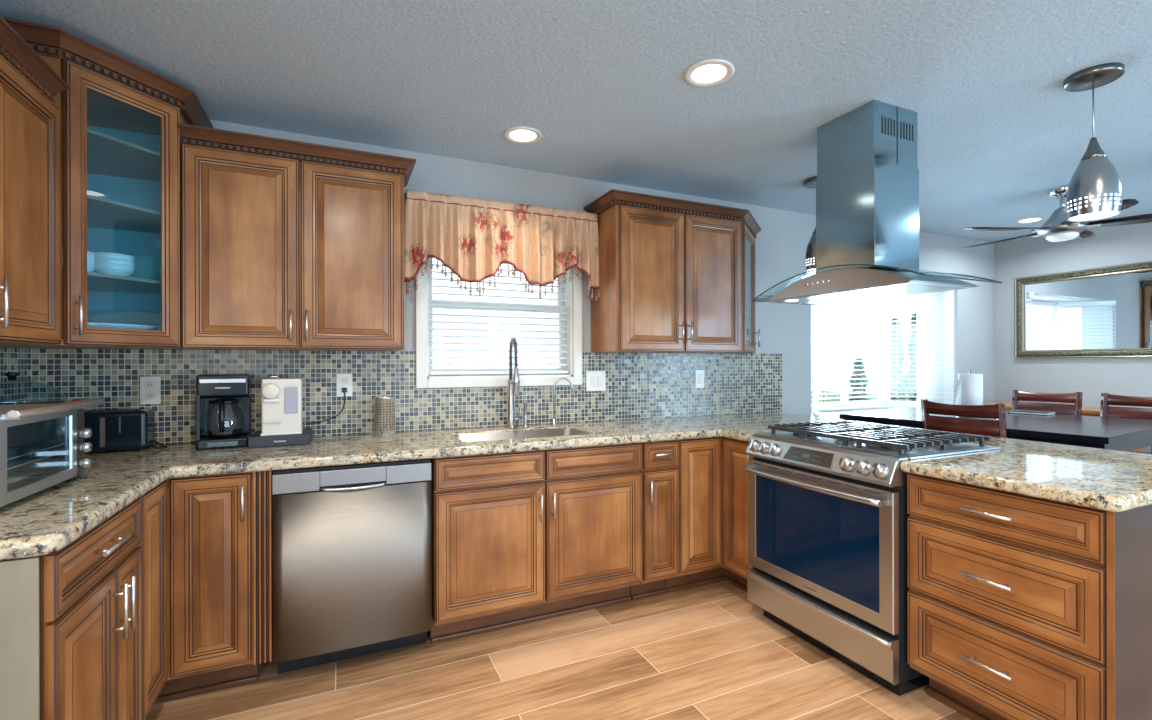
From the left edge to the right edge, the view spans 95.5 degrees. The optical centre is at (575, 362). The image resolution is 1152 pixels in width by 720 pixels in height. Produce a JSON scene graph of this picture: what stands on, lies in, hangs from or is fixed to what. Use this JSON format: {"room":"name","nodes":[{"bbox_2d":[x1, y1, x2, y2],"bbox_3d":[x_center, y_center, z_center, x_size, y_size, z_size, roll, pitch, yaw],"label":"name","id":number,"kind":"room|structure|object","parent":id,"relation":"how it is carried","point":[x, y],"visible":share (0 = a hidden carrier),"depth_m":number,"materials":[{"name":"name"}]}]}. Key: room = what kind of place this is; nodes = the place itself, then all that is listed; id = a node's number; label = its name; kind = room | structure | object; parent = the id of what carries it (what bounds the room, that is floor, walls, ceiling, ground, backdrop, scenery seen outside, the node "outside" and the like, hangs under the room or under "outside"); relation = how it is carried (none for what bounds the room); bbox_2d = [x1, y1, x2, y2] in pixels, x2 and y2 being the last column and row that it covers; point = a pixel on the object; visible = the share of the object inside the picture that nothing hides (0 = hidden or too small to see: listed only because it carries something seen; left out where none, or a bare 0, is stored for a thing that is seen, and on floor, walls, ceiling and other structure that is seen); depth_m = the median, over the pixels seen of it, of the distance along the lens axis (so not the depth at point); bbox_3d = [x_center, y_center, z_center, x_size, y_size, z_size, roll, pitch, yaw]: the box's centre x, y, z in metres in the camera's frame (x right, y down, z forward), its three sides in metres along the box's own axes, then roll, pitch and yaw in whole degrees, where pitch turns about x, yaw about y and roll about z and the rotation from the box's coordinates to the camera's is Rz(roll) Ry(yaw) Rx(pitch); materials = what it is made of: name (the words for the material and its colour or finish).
{"room":"kitchen","nodes":[
{"label":"kitchen","id":0,"kind":"room"},
{"bbox_2d":[145,580,970,719],"bbox_3d":[2.068,1.324,0.991,7.260,0.100,6.080,0,0,-24],"label":"floor","id":1,"kind":"structure","parent":0,"point":[707,651],"depth_m":2.13,"materials":[{"name":"brown wood"}]},
{"bbox_2d":[0,498,141,719],"bbox_3d":[-1.514,0.850,1.262,0.659,0.866,0.570,0,0,-24],"label":"base cabinet","id":2,"kind":"object","parent":1,"relation":"on","point":[71,616],"visible":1,"depth_m":1.25,"materials":[{"name":"brown wood"}]},
{"bbox_2d":[0,412,1151,560],"bbox_3d":[0.062,0.390,2.018,4.151,0.042,2.263,0,0,-24],"label":"countertop","id":3,"kind":"structure","parent":2,"relation":"on","point":[46,521],"depth_m":1.96,"materials":[{"name":"beige stone"}]},
{"bbox_2d":[0,398,104,506],"bbox_3d":[-1.632,0.243,1.418,0.396,0.259,0.479,0,0,-23],"label":"toaster oven","id":4,"kind":"object","parent":3,"relation":"on","point":[43,446],"visible":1,"depth_m":1.45,"materials":[{"name":"silver metal"}]},
{"bbox_2d":[0,372,85,404],"bbox_3d":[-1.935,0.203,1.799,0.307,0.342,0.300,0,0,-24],"label":"lid","id":5,"kind":"object","parent":4,"relation":"on","point":[11,376],"visible":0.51,"depth_m":1.90,"materials":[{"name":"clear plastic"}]},
{"bbox_2d":[0,402,58,404],"bbox_3d":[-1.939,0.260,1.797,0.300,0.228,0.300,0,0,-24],"label":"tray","id":6,"kind":"object","parent":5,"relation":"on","point":[1,403],"depth_m":1.91,"materials":[{"name":"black metal"}]},
{"bbox_2d":[84,408,166,451],"bbox_3d":[-1.940,0.287,2.224,0.329,0.174,0.164,0,0,-28],"label":"toaster","id":7,"kind":"object","parent":3,"relation":"on","point":[118,429],"visible":0.64,"depth_m":2.17,"materials":[{"name":"black plastic"}]},
{"bbox_2d":[195,374,251,450],"bbox_3d":[-1.571,0.212,2.339,0.192,0.322,0.245,0,0,-28],"label":"coffee maker","id":8,"kind":"object","parent":3,"relation":"on","point":[223,402],"visible":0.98,"depth_m":2.30,"materials":[{"name":"black plastic"}]},
{"bbox_2d":[248,428,311,447],"bbox_3d":[-1.371,0.348,2.442,0.240,0.048,0.261,0,0,-24],"label":"drawer box","id":9,"kind":"object","parent":3,"relation":"on","point":[255,440],"visible":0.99,"depth_m":2.33,"materials":[{"name":"grey plastic"}]},
{"bbox_2d":[260,375,302,435],"bbox_3d":[-1.366,0.190,2.436,0.164,0.267,0.240,0,0,-26],"label":"coffee machine","id":10,"kind":"object","parent":9,"relation":"on","point":[282,398],"visible":1,"depth_m":2.36,"materials":[{"name":"beige plastic"}]},
{"bbox_2d":[305,387,346,424],"bbox_3d":[-1.238,0.216,2.609,0.197,0.180,0.050,0,0,-43],"label":"power cord","id":11,"kind":"object","parent":10,"relation":"attached to","point":[344,390],"visible":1,"depth_m":2.63,"materials":[{"name":"black plastic"}]},
{"bbox_2d":[373,396,394,435],"bbox_3d":[-0.989,0.273,2.702,0.110,0.196,0.110,0,0,-24],"label":"utensil holder","id":12,"kind":"object","parent":3,"relation":"on","point":[384,406],"visible":1,"depth_m":2.66,"materials":[{"name":"metal"}]},
{"bbox_2d":[506,337,521,428],"bbox_3d":[-0.338,0.113,2.946,0.092,0.514,0.150,0,0,-24],"label":"kitchen faucet","id":13,"kind":"object","parent":3,"relation":"on","point":[513,385],"visible":1,"depth_m":2.96,"materials":[{"name":"silver metal"}]},
{"bbox_2d":[453,428,591,441],"bbox_3d":[-0.276,0.495,2.757,0.688,0.235,0.342,0,0,-24],"label":"sink","id":14,"kind":"object","parent":3,"relation":"in","point":[505,435],"visible":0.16,"depth_m":2.91,"materials":[{"name":"silver metal"}]},
{"bbox_2d":[522,401,528,426],"bbox_3d":[-0.286,0.294,3.010,0.040,0.151,0.077,0,0,-24],"label":"soap pump","id":15,"kind":"object","parent":3,"relation":"on","point":[525,403],"visible":1,"depth_m":3.02,"materials":[{"name":"silver metal"}]},
{"bbox_2d":[551,378,572,425],"bbox_3d":[-0.085,0.228,3.109,0.137,0.284,0.040,0,0,-24],"label":"tap","id":16,"kind":"object","parent":3,"relation":"on","point":[557,380],"visible":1,"depth_m":3.08,"materials":[{"name":"silver metal"}]},
{"bbox_2d":[138,472,257,719],"bbox_3d":[-1.708,0.850,1.974,0.880,0.866,0.885,0,0,-24],"label":"base cabinet","id":17,"kind":"object","parent":1,"relation":"on","point":[196,544],"visible":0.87,"depth_m":1.93,"materials":[{"name":"brown wood"}]},
{"bbox_2d":[253,470,272,664],"bbox_3d":[-1.327,0.787,2.279,0.060,0.741,0.580,0,0,-24],"label":"fluted pilaster","id":18,"kind":"object","parent":17,"relation":"attached to","point":[262,480],"visible":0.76,"depth_m":2.02,"materials":[{"name":"brown wood"}]},
{"bbox_2d":[272,459,431,673],"bbox_3d":[-1.014,0.852,2.398,0.600,0.858,0.606,0,0,-24],"label":"dishwasher","id":19,"kind":"object","parent":1,"relation":"on","point":[352,558],"visible":1,"depth_m":2.13,"materials":[{"name":"silver metal"}]},
{"bbox_2d":[430,443,641,642],"bbox_3d":[-0.253,0.847,2.757,1.050,0.866,0.654,0,0,-24],"label":"base cabinet","id":20,"kind":"object","parent":1,"relation":"on","point":[517,538],"visible":0.98,"depth_m":2.47,"materials":[{"name":"brown wood"}]},
{"bbox_2d":[630,440,678,599],"bbox_3d":[0.334,0.845,3.021,0.222,0.866,0.654,0,0,-24],"label":"base cabinet","id":21,"kind":"object","parent":1,"relation":"on","point":[660,459],"visible":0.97,"depth_m":2.76,"materials":[{"name":"brown wood"}]},
{"bbox_2d":[666,437,753,591],"bbox_3d":[0.906,0.844,3.151,0.920,0.866,0.887,0,0,-24],"label":"base cabinet","id":22,"kind":"object","parent":1,"relation":"on","point":[713,484],"visible":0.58,"depth_m":2.86,"materials":[{"name":"brown wood"}]},
{"bbox_2d":[742,420,999,695],"bbox_3d":[1.300,0.794,2.419,0.749,0.963,0.776,0,0,-24],"label":"gas range","id":23,"kind":"object","parent":1,"relation":"on","point":[827,500],"visible":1,"depth_m":2.19,"materials":[{"name":"silver metal"}]},
{"bbox_2d":[763,431,999,459],"bbox_3d":[1.374,0.360,2.452,0.586,0.009,0.776,0,0,-24],"label":"cooktop","id":24,"kind":"object","parent":23,"relation":"in","point":[930,451],"depth_m":2.20,"materials":[{"name":"silver metal"}]},
{"bbox_2d":[921,399,1006,437],"bbox_3d":[2.483,0.750,3.232,0.517,1.049,0.440,0,0,-30],"label":"dining chair","id":25,"kind":"object","parent":1,"relation":"on","point":[995,428],"visible":0.29,"depth_m":3.08,"materials":[{"name":"brown wood"}]},
{"bbox_2d":[839,407,1151,453],"bbox_3d":[2.837,0.820,3.524,1.300,0.905,1.420,0,0,-30],"label":"dining table","id":26,"kind":"object","parent":1,"relation":"on","point":[1120,434],"visible":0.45,"depth_m":3.06,"materials":[{"name":"black wood"}]},
{"bbox_2d":[953,369,982,417],"bbox_3d":[2.685,0.205,3.568,0.195,0.325,0.160,0,0,-39],"label":"paper towel holder","id":27,"kind":"object","parent":26,"relation":"on","point":[969,389],"visible":0.56,"depth_m":3.53,"materials":[{"name":"white paper"}]},
{"bbox_2d":[1008,409,1055,415],"bbox_3d":[3.298,0.357,3.783,0.200,0.018,0.220,0,0,-36],"label":"notebook","id":28,"kind":"object","parent":26,"relation":"on","point":[1017,411],"visible":1,"depth_m":3.75,"materials":[{"name":"white paper"}]},
{"bbox_2d":[907,473,1151,719],"bbox_3d":[1.637,0.842,1.827,0.674,0.866,0.580,0,0,-24],"label":"base cabinet","id":29,"kind":"object","parent":1,"relation":"on","point":[1020,607],"visible":0.99,"depth_m":1.62,"materials":[{"name":"brown wood"}]},
{"bbox_2d":[1012,390,1082,415],"bbox_3d":[3.593,0.747,4.094,0.517,1.049,0.440,0,0,-30],"label":"dining chair","id":30,"kind":"object","parent":1,"relation":"on","point":[1067,409],"visible":0.25,"depth_m":4.19,"materials":[{"name":"brown wood"}]},
{"bbox_2d":[983,402,1142,451],"bbox_3d":[4.092,0.822,4.502,0.400,0.895,1.020,0,0,-24],"label":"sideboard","id":31,"kind":"object","parent":1,"relation":"on","point":[1086,411],"visible":0.07,"depth_m":4.21,"materials":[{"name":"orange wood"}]},
{"bbox_2d":[1100,393,1151,453],"bbox_3d":[3.860,0.746,3.622,0.517,1.049,0.440,0,0,-30],"label":"dining chair","id":32,"kind":"object","parent":1,"relation":"on","point":[1107,399],"visible":0.33,"depth_m":3.80,"materials":[{"name":"brown wood"}]},
{"bbox_2d":[150,120,994,445],"bbox_3d":[0.846,0.062,3.699,7.260,2.430,0.140,0,0,-24],"label":"wall","id":33,"kind":"structure","parent":0,"point":[781,243],"depth_m":3.91,"materials":[{"name":"grey paint"}]},
{"bbox_2d":[0,16,213,349],"bbox_3d":[-1.870,-0.587,2.030,0.656,1.050,0.669,0,0,-24],"label":"upper cabinet","id":34,"kind":"object","parent":33,"relation":"attached to","point":[121,118],"visible":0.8,"depth_m":2.08,"materials":[{"name":"brown wood"}]},
{"bbox_2d":[87,251,94,271],"bbox_3d":[-1.855,-0.371,1.962,0.084,0.088,0.084,0,0,-24],"label":"cup","id":35,"kind":"object","parent":34,"relation":"on","point":[90,255],"visible":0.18,"depth_m":1.96,"materials":[{"name":"white ceramic"}]},
{"bbox_2d":[94,263,134,276],"bbox_3d":[-1.792,-0.352,2.029,0.128,0.050,0.128,0,0,-24],"label":"bowl","id":36,"kind":"object","parent":34,"relation":"on","point":[106,268],"visible":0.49,"depth_m":1.99,"materials":[{"name":"white ceramic"}]},
{"bbox_2d":[94,257,134,266],"bbox_3d":[-1.792,-0.372,2.029,0.128,0.050,0.128,0,0,-24],"label":"bowl","id":37,"kind":"object","parent":36,"relation":"on","point":[96,259],"visible":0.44,"depth_m":1.98,"materials":[{"name":"white ceramic"}]},
{"bbox_2d":[93,252,134,260],"bbox_3d":[-1.792,-0.392,2.029,0.128,0.050,0.128,0,0,-24],"label":"bowl","id":38,"kind":"object","parent":37,"relation":"on","point":[97,254],"visible":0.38,"depth_m":1.98,"materials":[{"name":"white ceramic"}]},
{"bbox_2d":[87,322,158,330],"bbox_3d":[-1.853,-0.114,2.044,0.350,0.066,0.350,0,0,-24],"label":"serving platter","id":39,"kind":"object","parent":34,"relation":"in","point":[89,324],"visible":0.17,"depth_m":1.97,"materials":[{"name":"white ceramic"}]},
{"bbox_2d":[87,128,159,181],"bbox_3d":[-1.915,-0.831,2.048,0.570,0.012,0.580,0,0,-24],"label":"shelf","id":40,"kind":"object","parent":34,"relation":"attached to","point":[111,158],"depth_m":2.13,"materials":[{"name":"brown wood"}]},
{"bbox_2d":[87,194,160,232],"bbox_3d":[-1.914,-0.596,2.048,0.570,0.012,0.580,0,0,-24],"label":"shelf","id":41,"kind":"object","parent":34,"relation":"attached to","point":[104,215],"depth_m":2.13,"materials":[{"name":"brown wood"}]},
{"bbox_2d":[87,271,160,293],"bbox_3d":[-1.914,-0.321,2.048,0.570,0.012,0.580,0,0,-24],"label":"shelf","id":42,"kind":"object","parent":34,"relation":"attached to","point":[97,283],"depth_m":2.12,"materials":[{"name":"brown wood"}]},
{"bbox_2d":[179,123,415,350],"bbox_3d":[-1.256,-0.515,2.464,0.925,0.903,0.382,0,0,-24],"label":"upper cabinet","id":43,"kind":"object","parent":33,"relation":"attached to","point":[286,244],"visible":1,"depth_m":2.29,"materials":[{"name":"brown wood"}]},
{"bbox_2d":[29,349,782,444],"bbox_3d":[-0.373,0.152,3.068,4.222,0.434,0.008,0,0,-24],"label":"tile backsplash","id":44,"kind":"structure","parent":33,"relation":"attached to","point":[638,385],"depth_m":2.79,"materials":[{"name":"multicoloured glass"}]},
{"bbox_2d":[140,376,160,403],"bbox_3d":[-1.922,0.123,2.361,0.075,0.125,0.009,0,0,-24],"label":"wall outlet","id":45,"kind":"object","parent":44,"relation":"attached to","point":[150,387],"visible":1,"depth_m":2.36,"materials":[{"name":"white plastic"}]},
{"bbox_2d":[145,382,154,387],"bbox_3d":[-1.921,0.099,2.358,0.034,0.030,0.003,0,0,-24],"label":"socket","id":46,"kind":"object","parent":45,"relation":"attached to","point":[147,384],"depth_m":2.36,"materials":[{"name":"beige plastic"}]},
{"bbox_2d":[145,392,154,398],"bbox_3d":[-1.921,0.147,2.358,0.034,0.030,0.003,0,0,-24],"label":"socket","id":47,"kind":"object","parent":45,"relation":"attached to","point":[148,395],"depth_m":2.36,"materials":[{"name":"beige plastic"}]},
{"bbox_2d":[336,374,351,396],"bbox_3d":[-1.191,0.114,2.690,0.075,0.118,0.009,0,0,-24],"label":"wall outlet","id":48,"kind":"object","parent":44,"relation":"attached to","point":[343,380],"visible":0.96,"depth_m":2.69,"materials":[{"name":"white plastic"}]},
{"bbox_2d":[341,378,347,382],"bbox_3d":[-1.190,0.090,2.688,0.034,0.030,0.003,0,0,-24],"label":"socket","id":49,"kind":"object","parent":48,"relation":"attached to","point":[343,380],"depth_m":2.69,"materials":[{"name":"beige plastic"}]},
{"bbox_2d":[586,371,605,390],"bbox_3d":[0.126,0.114,3.283,0.135,0.125,0.010,0,0,-24],"label":"light switch","id":50,"kind":"object","parent":44,"relation":"attached to","point":[595,380],"visible":1,"depth_m":3.28,"materials":[{"name":"white plastic"}]},
{"bbox_2d":[695,370,703,387],"bbox_3d":[0.855,0.111,3.611,0.075,0.125,0.010,0,0,-24],"label":"light switch","id":51,"kind":"object","parent":44,"relation":"attached to","point":[699,374],"visible":1,"depth_m":3.61,"materials":[{"name":"white plastic"}]},
{"bbox_2d":[415,257,581,387],"bbox_3d":[-0.445,-0.371,3.104,0.993,1.017,0.159,0,0,-24],"label":"window","id":52,"kind":"structure","parent":33,"relation":"in","point":[573,329],"depth_m":3.09,"materials":[{"name":"white paint"}]},
{"bbox_2d":[429,257,567,374],"bbox_3d":[-0.440,-0.370,3.093,0.836,0.870,0.049,0,0,-24],"label":"window blind","id":53,"kind":"object","parent":52,"relation":"attached to","point":[449,336],"visible":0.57,"depth_m":3.06,"materials":[{"name":"white plastic"}]},
{"bbox_2d":[404,189,599,300],"bbox_3d":[-0.388,-0.631,2.967,1.164,0.539,0.169,0,0,-24],"label":"window valance","id":54,"kind":"object","parent":33,"relation":"attached to","point":[471,237],"visible":0.98,"depth_m":2.90,"materials":[{"name":"beige fabric"}]},
{"bbox_2d":[583,189,760,353],"bbox_3d":[0.763,-0.519,3.374,1.401,0.903,0.382,0,0,-24],"label":"upper cabinet","id":55,"kind":"object","parent":33,"relation":"attached to","point":[676,275],"visible":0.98,"depth_m":3.14,"materials":[{"name":"brown wood"}]},
{"bbox_2d":[811,291,953,419],"bbox_3d":[2.572,-0.145,4.668,1.928,1.234,0.550,0,0,-24],"label":"window","id":56,"kind":"structure","parent":33,"relation":"in","point":[834,414],"depth_m":4.91,"materials":[{"name":"white paint"}]},
{"bbox_2d":[812,272,821,416],"bbox_3d":[1.987,-0.143,4.324,0.049,1.131,0.529,0,0,21],"label":"window blind","id":57,"kind":"object","parent":56,"relation":"attached to","point":[815,411],"visible":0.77,"depth_m":4.21,"materials":[{"name":"white plastic"}]},
{"bbox_2d":[811,299,887,410],"bbox_3d":[2.517,-0.144,4.791,0.965,1.131,0.049,0,0,-24],"label":"window blind","id":58,"kind":"object","parent":56,"relation":"attached to","point":[878,303],"visible":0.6,"depth_m":4.79,"materials":[{"name":"white plastic"}]},
{"bbox_2d":[888,290,954,407],"bbox_3d":[3.218,-0.146,4.878,0.529,1.131,0.049,0,0,20],"label":"window blind","id":59,"kind":"object","parent":56,"relation":"attached to","point":[944,374],"visible":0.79,"depth_m":4.87,"materials":[{"name":"white plastic"}]},
{"bbox_2d":[0,0,1151,241],"bbox_3d":[2.063,-1.206,0.991,7.260,0.100,6.080,0,0,-24],"label":"ceiling","id":60,"kind":"structure","parent":0,"point":[606,91],"depth_m":2.11,"materials":[{"name":"white paint"}]},
{"bbox_2d":[504,127,541,143],"bbox_3d":[-0.268,-1.147,2.639,0.194,0.007,0.194,0,0,-24],"label":"recessed light","id":61,"kind":"object","parent":60,"relation":"in","point":[521,135],"visible":1,"depth_m":2.63,"materials":[{"name":"white paint"}]},
{"bbox_2d":[684,59,734,86],"bbox_3d":[0.529,-1.149,2.078,0.194,0.007,0.194,0,0,-24],"label":"recessed light","id":62,"kind":"object","parent":60,"relation":"in","point":[711,72],"visible":1,"depth_m":2.07,"materials":[{"name":"white paint"}]},
{"bbox_2d":[804,176,816,271],"bbox_3d":[1.533,-0.871,3.302,0.176,0.568,0.176,0,0,-24],"label":"pendant light","id":63,"kind":"object","parent":60,"relation":"hanging from","point":[810,255],"visible":0.31,"depth_m":3.27,"materials":[{"name":"silver metal"}]},
{"bbox_2d":[752,100,1001,304],"bbox_3d":[1.354,-0.735,2.481,0.510,0.837,0.900,0,0,-24],"label":"range hood","id":64,"kind":"object","parent":60,"relation":"hanging from","point":[867,184],"visible":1,"depth_m":2.37,"materials":[{"name":"silver metal"}]},
{"bbox_2d":[889,285,906,287],"bbox_3d":[1.333,-0.318,2.164,0.063,0.004,0.063,0,0,-15],"label":"lamp","id":65,"kind":"object","parent":64,"relation":"on","point":[890,286],"depth_m":2.16,"materials":[{"name":"white"}]},
{"bbox_2d":[1014,217,1045,223],"bbox_3d":[3.680,-1.156,4.242,0.194,0.007,0.194,0,0,-24],"label":"recessed light","id":66,"kind":"object","parent":60,"relation":"in","point":[1032,219],"visible":1,"depth_m":4.24,"materials":[{"name":"white paint"}]},
{"bbox_2d":[961,185,1151,248],"bbox_3d":[3.218,-0.982,3.507,1.226,0.351,1.202,0,0,-24],"label":"ceiling fan","id":67,"kind":"object","parent":60,"relation":"hanging from","point":[1057,228],"visible":0.89,"depth_m":3.41,"materials":[{"name":"silver metal"}]},
{"bbox_2d":[1063,62,1124,220],"bbox_3d":[2.075,-0.872,2.098,0.176,0.568,0.176,0,0,-24],"label":"pendant light","id":68,"kind":"object","parent":60,"relation":"hanging from","point":[1094,192],"visible":1,"depth_m":2.06,"materials":[{"name":"silver metal"}]},
{"bbox_2d":[1067,193,1119,218],"bbox_3d":[2.076,-0.638,2.098,0.156,0.089,0.156,0,0,-24],"label":"diffuser","id":69,"kind":"object","parent":68,"relation":"attached to","point":[1079,205],"depth_m":2.06,"materials":[{"name":"white"}]},
{"bbox_2d":[994,222,1151,452],"bbox_3d":[5.311,0.052,2.453,0.140,2.430,5.800,0,0,-24],"label":"wall","id":70,"kind":"structure","parent":0,"point":[1132,243],"depth_m":4.58,"materials":[{"name":"grey paint"}]},
{"bbox_2d":[1015,261,1151,357],"bbox_3d":[4.478,-0.419,4.074,0.038,0.745,1.800,0,0,-24],"label":"wall mirror","id":71,"kind":"object","parent":70,"relation":"attached to","point":[1104,311],"visible":1,"depth_m":4.42,"materials":[{"name":"gold metal"}]},
{"bbox_3d":[-1.180,0.067,-0.471,0.140,2.430,5.800,0,0,-24],"label":"wall","id":72,"kind":"structure","parent":0,"visible":0},
{"bbox_2d":[0,347,28,400],"bbox_3d":[-2.001,0.156,1.533,0.008,0.434,1.470,0,0,-24],"label":"tile backsplash","id":73,"kind":"structure","parent":72,"relation":"attached to","point":[11,359],"depth_m":2.10,"materials":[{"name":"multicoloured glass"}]},
{"bbox_2d":[0,16,68,344],"bbox_3d":[-1.698,-0.496,1.306,0.370,0.868,0.905,0,0,-24],"label":"upper cabinet","id":74,"kind":"object","parent":72,"relation":"attached to","point":[30,121],"visible":1,"depth_m":1.58,"materials":[{"name":"brown wood"}]},
{"label":"outside","id":75,"kind":"structure","parent":0,"visible":0},
{"bbox_2d":[811,390,909,404],"bbox_3d":[-2.051,1.734,19.172,40.000,0.100,29.260,0,0,-24],"label":"ground","id":76,"kind":"structure","parent":75,"point":[833,394],"depth_m":25.05,"materials":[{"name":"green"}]},
{"bbox_2d":[848,357,873,401],"bbox_3d":[6.581,0.765,12.131,0.683,1.805,0.701,0,0,27],"label":"tree","id":77,"kind":"object","parent":76,"relation":"on","point":[856,374],"visible":0.58,"depth_m":12.04,"materials":[{"name":"green plant"}]},
{"bbox_2d":[890,317,909,400],"bbox_3d":[6.710,0.341,10.973,0.670,2.650,0.668,0,0,-24],"label":"tree","id":78,"kind":"object","parent":76,"relation":"on","point":[894,329],"visible":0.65,"depth_m":10.88,"materials":[{"name":"green plant"}]},
{"bbox_2d":[905,312,916,400],"bbox_3d":[7.341,0.267,11.254,0.653,2.794,0.725,0,0,-24],"label":"tree","id":79,"kind":"object","parent":76,"relation":"on","point":[912,342],"visible":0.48,"depth_m":11.21,"materials":[{"name":"green plant"}]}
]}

